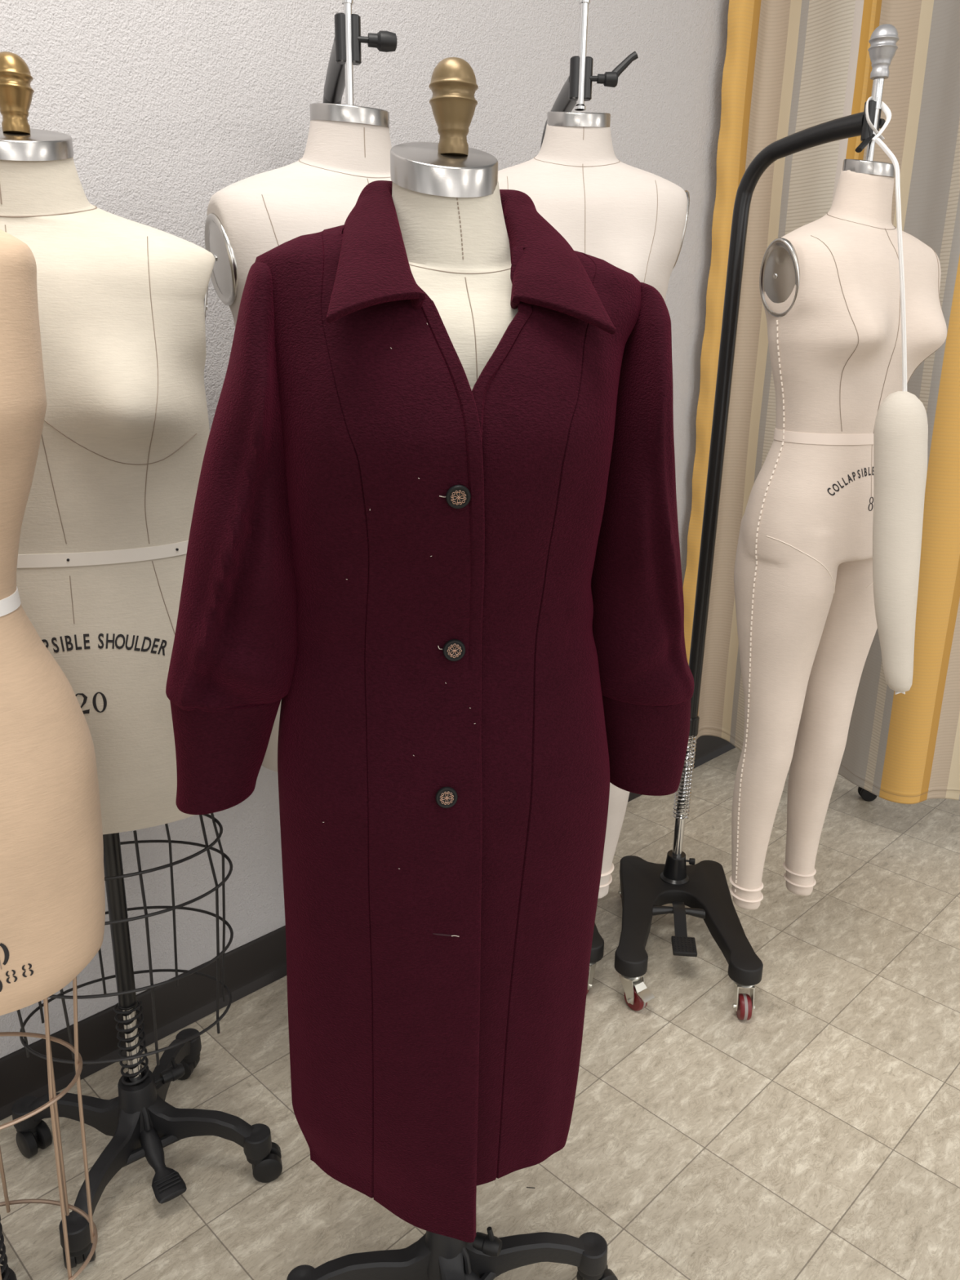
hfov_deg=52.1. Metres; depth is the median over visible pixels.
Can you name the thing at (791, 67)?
curtain
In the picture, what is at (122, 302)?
dress form
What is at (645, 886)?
stand
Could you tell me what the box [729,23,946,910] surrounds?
dress form
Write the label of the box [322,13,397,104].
stand
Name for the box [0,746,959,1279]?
floor
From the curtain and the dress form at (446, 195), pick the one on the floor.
the dress form at (446, 195)
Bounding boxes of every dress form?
[0,51,282,1268]
[0,229,105,1279]
[204,0,391,771]
[286,57,617,1279]
[497,0,689,898]
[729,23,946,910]
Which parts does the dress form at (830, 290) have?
arm plate, hanging rod, finial knob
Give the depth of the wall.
1.84 m
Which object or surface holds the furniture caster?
on the floor
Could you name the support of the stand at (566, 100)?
on the floor
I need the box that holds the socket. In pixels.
[660,849,688,884]
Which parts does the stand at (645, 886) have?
brake lever, plate, clamp handle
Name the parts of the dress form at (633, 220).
hanging rod, arm plate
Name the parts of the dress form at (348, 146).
arm plate, hanging rod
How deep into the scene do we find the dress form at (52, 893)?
1.01 m
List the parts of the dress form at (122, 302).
finial knob, leg, leg, clamp knob, leg, arm plate, leg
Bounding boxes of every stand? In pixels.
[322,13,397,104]
[540,51,638,993]
[614,100,885,1020]
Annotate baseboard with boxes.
[0,735,735,1120]
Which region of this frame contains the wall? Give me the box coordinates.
[0,0,728,1057]
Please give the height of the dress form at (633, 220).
1.771 m
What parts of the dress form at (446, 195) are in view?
leg, leg, finial knob, clamp knob, leg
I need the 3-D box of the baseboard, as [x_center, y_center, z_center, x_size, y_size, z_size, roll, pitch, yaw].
[-0.415,0.666,2.112,10.000,0.104,0.024,-16,24,-42]
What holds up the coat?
on the dress form at (446, 195)
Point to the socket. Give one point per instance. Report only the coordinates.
(675, 871)
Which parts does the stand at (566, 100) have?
plate, clamp handle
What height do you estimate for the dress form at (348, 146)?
1.312 m
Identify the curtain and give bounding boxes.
[683,0,959,804]
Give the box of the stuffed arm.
[865,96,928,694]
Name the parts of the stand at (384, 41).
clamp handle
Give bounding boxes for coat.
[165,180,693,1242]

